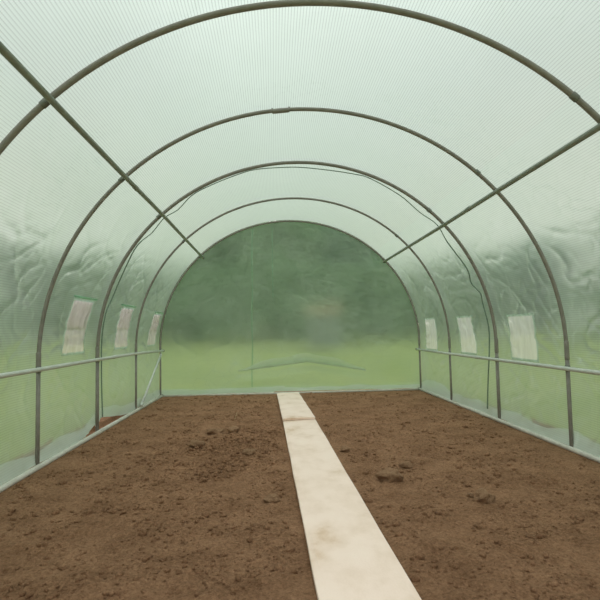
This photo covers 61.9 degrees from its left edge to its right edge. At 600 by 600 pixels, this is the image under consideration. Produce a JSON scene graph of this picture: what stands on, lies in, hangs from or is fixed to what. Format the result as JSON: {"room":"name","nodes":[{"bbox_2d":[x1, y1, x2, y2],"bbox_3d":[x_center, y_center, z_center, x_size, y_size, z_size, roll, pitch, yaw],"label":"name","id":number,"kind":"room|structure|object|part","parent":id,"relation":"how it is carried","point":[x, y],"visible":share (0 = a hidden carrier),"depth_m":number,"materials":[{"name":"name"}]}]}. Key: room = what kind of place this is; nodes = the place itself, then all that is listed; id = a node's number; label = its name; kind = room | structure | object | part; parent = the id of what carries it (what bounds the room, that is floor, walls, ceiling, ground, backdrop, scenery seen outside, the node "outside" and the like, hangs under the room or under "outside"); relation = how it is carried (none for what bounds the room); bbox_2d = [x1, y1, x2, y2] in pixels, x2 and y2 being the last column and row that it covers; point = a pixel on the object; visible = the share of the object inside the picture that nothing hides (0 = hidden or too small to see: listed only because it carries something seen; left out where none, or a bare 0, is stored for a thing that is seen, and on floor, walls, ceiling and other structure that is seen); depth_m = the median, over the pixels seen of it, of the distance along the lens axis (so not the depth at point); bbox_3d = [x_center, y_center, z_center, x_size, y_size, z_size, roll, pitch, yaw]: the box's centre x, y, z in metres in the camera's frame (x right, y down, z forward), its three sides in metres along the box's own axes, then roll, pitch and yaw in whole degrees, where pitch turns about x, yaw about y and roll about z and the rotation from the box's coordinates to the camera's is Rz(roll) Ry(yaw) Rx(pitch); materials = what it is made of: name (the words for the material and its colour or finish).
{"room":"greenhouse","nodes":[
{"label":"greenhouse","id":0,"kind":"room"},
{"bbox_2d":[0,59,197,484],"bbox_3d":[-1.238,0.103,2.795,0.466,1.594,5.954,-1,-3,-3],"label":"wall","id":1,"kind":"structure","parent":0,"point":[50,179],"depth_m":2.78,"materials":[{"name":"clear plastic"}]},
{"bbox_2d":[61,295,96,355],"bbox_3d":[-1.449,0.167,3.299,0.088,0.382,0.465,-1,-3,-3],"label":"window","id":2,"kind":"structure","parent":1,"relation":"in","point":[78,318],"depth_m":3.29,"materials":[{"name":"white plastic"}]},
{"bbox_2d":[114,304,135,349],"bbox_3d":[-1.497,0.230,4.302,0.096,0.376,0.456,-1,-3,-3],"label":"window","id":3,"kind":"structure","parent":1,"relation":"in","point":[125,317],"depth_m":4.28,"materials":[{"name":"white plastic"}]},
{"bbox_2d":[147,311,162,346],"bbox_3d":[-1.566,0.310,5.400,0.083,0.369,0.558,-1,-3,-3],"label":"window","id":4,"kind":"structure","parent":1,"relation":"in","point":[151,340],"depth_m":5.39,"materials":[{"name":"white plastic"}]},
{"bbox_2d":[161,222,419,394],"bbox_3d":[-0.109,0.069,5.871,3.020,2.011,0.105,-1,-3,-3],"label":"wall","id":5,"kind":"structure","parent":0,"point":[280,306],"depth_m":5.84,"materials":[{"name":"plastic"}]},
{"bbox_2d":[0,0,599,255],"bbox_3d":[0.012,-0.919,2.921,2.091,0.422,5.948,-1,-3,-3],"label":"ceiling","id":6,"kind":"structure","parent":0,"point":[453,89],"depth_m":2.41,"materials":[{"name":"clear plastic"}]},
{"bbox_2d":[101,167,489,416],"bbox_3d":[-0.008,-0.079,3.902,3.003,1.941,0.150,-1,-3,-3],"label":"cord","id":7,"kind":"object","parent":6,"relation":"attached to","point":[272,167],"visible":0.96,"depth_m":3.92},
{"bbox_2d":[0,388,599,599],"bbox_3d":[0.053,0.888,3.082,3.440,0.075,5.749,-1,-3,-3],"label":"floor","id":8,"kind":"structure","parent":0,"point":[108,530],"depth_m":1.99,"materials":[{"name":"brown soil"}]},
{"bbox_2d":[0,394,162,492],"bbox_3d":[-1.420,0.913,2.839,0.036,0.036,5.720,-1,-3,-3],"label":"base rail","id":9,"kind":"object","parent":8,"relation":"on","point":[46,462],"visible":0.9,"depth_m":3.02,"materials":[{"name":"metal"}]},
{"bbox_2d":[140,354,161,406],"bbox_3d":[-1.537,0.809,5.194,0.026,0.468,0.867,-1,-3,-3],"label":"diagonal brace","id":10,"kind":"object","parent":9,"relation":"attached to","point":[160,355],"visible":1,"depth_m":5.12,"materials":[{"name":"metal"}]},
{"bbox_2d":[187,440,204,446],"bbox_3d":[-0.652,0.905,3.141,0.113,0.049,0.062,-1,-3,-3],"label":"clod","id":11,"kind":"object","parent":8,"relation":"on","point":[193,443],"visible":0.98,"depth_m":3.12,"materials":[{"name":"brown soil"}]},
{"bbox_2d":[206,428,223,433],"bbox_3d":[-0.599,0.934,3.546,0.133,0.052,0.076,-1,-3,-3],"label":"clod","id":12,"kind":"object","parent":8,"relation":"on","point":[212,430],"visible":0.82,"depth_m":3.52,"materials":[{"name":"brown soil"}]},
{"bbox_2d":[227,425,239,433],"bbox_3d":[-0.471,0.917,3.530,0.094,0.061,0.069,-1,-3,-3],"label":"clod","id":13,"kind":"object","parent":8,"relation":"on","point":[234,428],"visible":0.92,"depth_m":3.51,"materials":[{"name":"brown soil"}]},
{"bbox_2d":[242,448,255,455],"bbox_3d":[-0.299,0.883,2.893,0.081,0.047,0.068,-3,-4,28],"label":"clod","id":14,"kind":"object","parent":8,"relation":"on","point":[247,451],"visible":0.94,"depth_m":2.87,"materials":[{"name":"brown soil"}]},
{"bbox_2d":[263,494,280,502],"bbox_3d":[-0.117,0.838,2.107,0.076,0.040,0.052,-1,-3,-3],"label":"clod","id":15,"kind":"object","parent":8,"relation":"on","point":[270,498],"visible":0.96,"depth_m":2.10,"materials":[{"name":"brown soil"}]},
{"bbox_2d":[159,220,421,394],"bbox_3d":[-0.106,0.095,5.816,3.026,2.070,0.026,-1,-3,-3],"label":"hoop","id":16,"kind":"object","parent":8,"relation":"on","point":[361,241],"visible":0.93,"depth_m":5.85},
{"bbox_3d":[-1.589,0.850,5.691,0.020,0.607,0.020,-1,-4,-3],"label":"post","id":17,"kind":"part","parent":16,"relation":"part of","materials":[{"name":"metal"}]},
{"bbox_3d":[1.407,0.800,5.851,0.020,0.607,0.020,-1,-4,-3],"label":"post","id":18,"kind":"part","parent":16,"relation":"part of","materials":[{"name":"metal"}]},
{"bbox_2d":[163,388,418,396],"bbox_3d":[-0.085,1.064,5.737,2.960,0.027,0.024,-1,-3,-3],"label":"base rail","id":19,"kind":"object","parent":8,"relation":"on","point":[409,388],"visible":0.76,"depth_m":5.74,"materials":[{"name":"metal"}]},
{"bbox_2d":[135,197,451,408],"bbox_3d":[-0.053,0.032,4.807,3.026,2.070,0.026,-1,-3,-3],"label":"hoop","id":20,"kind":"object","parent":8,"relation":"on","point":[285,198],"visible":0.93,"depth_m":4.84},
{"bbox_3d":[-1.536,0.787,4.683,0.020,0.607,0.020,-1,-4,-3],"label":"post","id":21,"kind":"part","parent":20,"relation":"part of","materials":[{"name":"metal"}]},
{"bbox_3d":[1.459,0.737,4.842,0.020,0.607,0.020,-1,-4,-3],"label":"post","id":22,"kind":"part","parent":20,"relation":"part of","materials":[{"name":"metal"}]},
{"bbox_2d":[277,392,314,420],"bbox_3d":[-0.074,0.986,4.753,0.257,0.036,1.789,-1,-4,-4],"label":"board","id":23,"kind":"object","parent":8,"relation":"on","point":[292,405],"visible":1,"depth_m":4.43,"materials":[{"name":"beige wood"}]},
{"bbox_2d":[95,161,500,431],"bbox_3d":[0.001,-0.035,3.781,3.031,2.076,0.032,-1,-3,-3],"label":"hoop","id":24,"kind":"object","parent":8,"relation":"on","point":[97,348],"visible":0.95,"depth_m":3.81},
{"bbox_2d":[0,350,164,378],"bbox_3d":[-1.416,0.395,2.874,0.030,0.049,5.725,-1,-3,-3],"label":"rail","id":25,"kind":"object","parent":24,"relation":"attached to","point":[46,368],"visible":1,"depth_m":3.01,"materials":[{"name":"metal"}]},
{"bbox_3d":[-1.482,0.723,3.656,0.025,0.607,0.026,-1,-4,-3],"label":"post","id":26,"kind":"part","parent":24,"relation":"part of","materials":[{"name":"metal"}]},
{"bbox_2d":[0,41,203,258],"bbox_3d":[-0.981,-0.673,2.963,0.032,0.039,5.725,-1,-3,-3],"label":"purlin","id":27,"kind":"object","parent":24,"relation":"attached to","point":[4,51],"visible":1,"depth_m":2.04,"materials":[{"name":"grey metal"}]},
{"bbox_2d":[383,123,599,262],"bbox_3d":[1.143,-0.627,3.071,0.032,0.036,5.725,-1,-3,-3],"label":"purlin","id":28,"kind":"object","parent":24,"relation":"attached to","point":[596,128],"visible":1,"depth_m":2.66,"materials":[{"name":"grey metal"}]},
{"bbox_3d":[1.513,0.673,3.816,0.025,0.607,0.026,-1,-4,-3],"label":"post","id":29,"kind":"part","parent":24,"relation":"part of","materials":[{"name":"metal"}]},
{"bbox_2d":[0,390,599,599],"bbox_3d":[0.036,0.919,3.362,2.907,0.075,4.649,-1,-3,-3],"label":"crumbs","id":30,"kind":"object","parent":8,"relation":"on","point":[62,566],"visible":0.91,"depth_m":2.13,"materials":[{"name":"brown soil"}]},
{"bbox_2d":[0,0,599,154],"bbox_3d":[0.099,-0.149,1.906,3.030,2.072,0.031,-1,-3,-3],"label":"hoop","id":31,"kind":"object","parent":8,"relation":"on","point":[574,96],"visible":0.97,"depth_m":1.95},
{"bbox_2d":[35,107,573,465],"bbox_3d":[0.049,-0.093,2.860,3.028,2.079,0.029,-1,-3,-3],"label":"hoop","id":32,"kind":"object","parent":8,"relation":"on","point":[477,172],"visible":0.93,"depth_m":2.89},
{"bbox_3d":[-1.434,0.666,2.735,0.022,0.607,0.023,-1,-4,-3],"label":"post","id":33,"kind":"part","parent":32,"relation":"part of","materials":[{"name":"metal"}]},
{"bbox_3d":[1.561,0.616,2.895,0.022,0.607,0.023,-1,-4,-3],"label":"post","id":34,"kind":"part","parent":32,"relation":"part of","materials":[{"name":"metal"}]},
{"bbox_2d":[339,445,349,452],"bbox_3d":[0.265,0.881,2.944,0.066,0.047,0.057,-1,-3,-3],"label":"clod","id":35,"kind":"object","parent":8,"relation":"on","point":[345,448],"visible":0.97,"depth_m":2.93,"materials":[{"name":"brown soil"}]},
{"bbox_2d":[283,419,420,599],"bbox_3d":[0.097,0.852,2.441,0.263,0.020,2.967,-1,-4,-4],"label":"board","id":36,"kind":"object","parent":8,"relation":"on","point":[350,557],"visible":1,"depth_m":1.72,"materials":[{"name":"beige wood"}]},
{"bbox_2d":[375,467,403,482],"bbox_3d":[0.419,0.827,2.348,0.146,0.074,0.102,-1,-3,-3],"label":"clod","id":37,"kind":"object","parent":8,"relation":"on","point":[389,474],"visible":0.87,"depth_m":2.32,"materials":[{"name":"brown soil"}]},
{"bbox_2d":[399,461,413,468],"bbox_3d":[0.552,0.854,2.584,0.072,0.044,0.062,-3,-4,23],"label":"clod","id":38,"kind":"object","parent":8,"relation":"on","point":[406,464],"visible":0.95,"depth_m":2.57,"materials":[{"name":"brown soil"}]},
{"bbox_2d":[466,492,473,497],"bbox_3d":[0.716,0.825,2.107,0.033,0.028,0.033,-1,-3,-3],"label":"clod","id":39,"kind":"object","parent":8,"relation":"on","point":[469,495],"visible":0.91,"depth_m":2.10,"materials":[{"name":"brown soil"}]},
{"bbox_2d":[473,488,495,503],"bbox_3d":[0.752,0.806,2.046,0.089,0.064,0.078,-1,-3,-3],"label":"clod","id":40,"kind":"object","parent":8,"relation":"on","point":[482,495],"visible":0.96,"depth_m":2.03,"materials":[{"name":"brown soil"}]},
{"bbox_2d":[419,387,599,462],"bbox_3d":[1.544,0.861,2.997,0.034,0.033,5.720,-1,-3,-3],"label":"base rail","id":41,"kind":"object","parent":8,"relation":"on","point":[552,441],"visible":0.98,"depth_m":3.35,"materials":[{"name":"metal"}]},
{"bbox_2d":[377,76,599,456],"bbox_3d":[1.323,0.042,2.930,0.502,1.628,5.948,-1,-3,-3],"label":"wall","id":42,"kind":"structure","parent":0,"point":[559,201],"depth_m":3.13,"materials":[{"name":"clear plastic"}]},
{"bbox_2d":[424,317,437,350],"bbox_3d":[1.416,0.369,5.423,0.033,0.352,0.386,-1,-4,-4],"label":"window","id":43,"kind":"structure","parent":42,"relation":"in","point":[431,330],"depth_m":5.41,"materials":[{"name":"white plastic"}]},
{"bbox_2d":[456,315,476,354],"bbox_3d":[1.466,0.308,4.412,0.050,0.340,0.388,-1,-3,-3],"label":"window","id":44,"kind":"structure","parent":42,"relation":"in","point":[465,325],"depth_m":4.41,"materials":[{"name":"white plastic"}]},
{"label":"outside","id":45,"kind":"structure","parent":0,"visible":0},
{"bbox_2d":[83,322,508,391],"bbox_3d":[-0.651,1.294,16.440,80.000,0.984,57.000,-1,-3,-3],"label":"lawn","id":46,"kind":"structure","parent":45,"point":[508,322],"depth_m":7.64,"materials":[{"name":"green plant"}]},
{"bbox_2d":[83,270,419,342],"bbox_3d":[-0.207,0.162,17.032,19.212,2.701,1.382,-1,-3,-3],"label":"hedge","id":47,"kind":"object","parent":46,"relation":"on","point":[185,270],"visible":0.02,"depth_m":16.77,"materials":[{"name":"green plant"}]}
]}

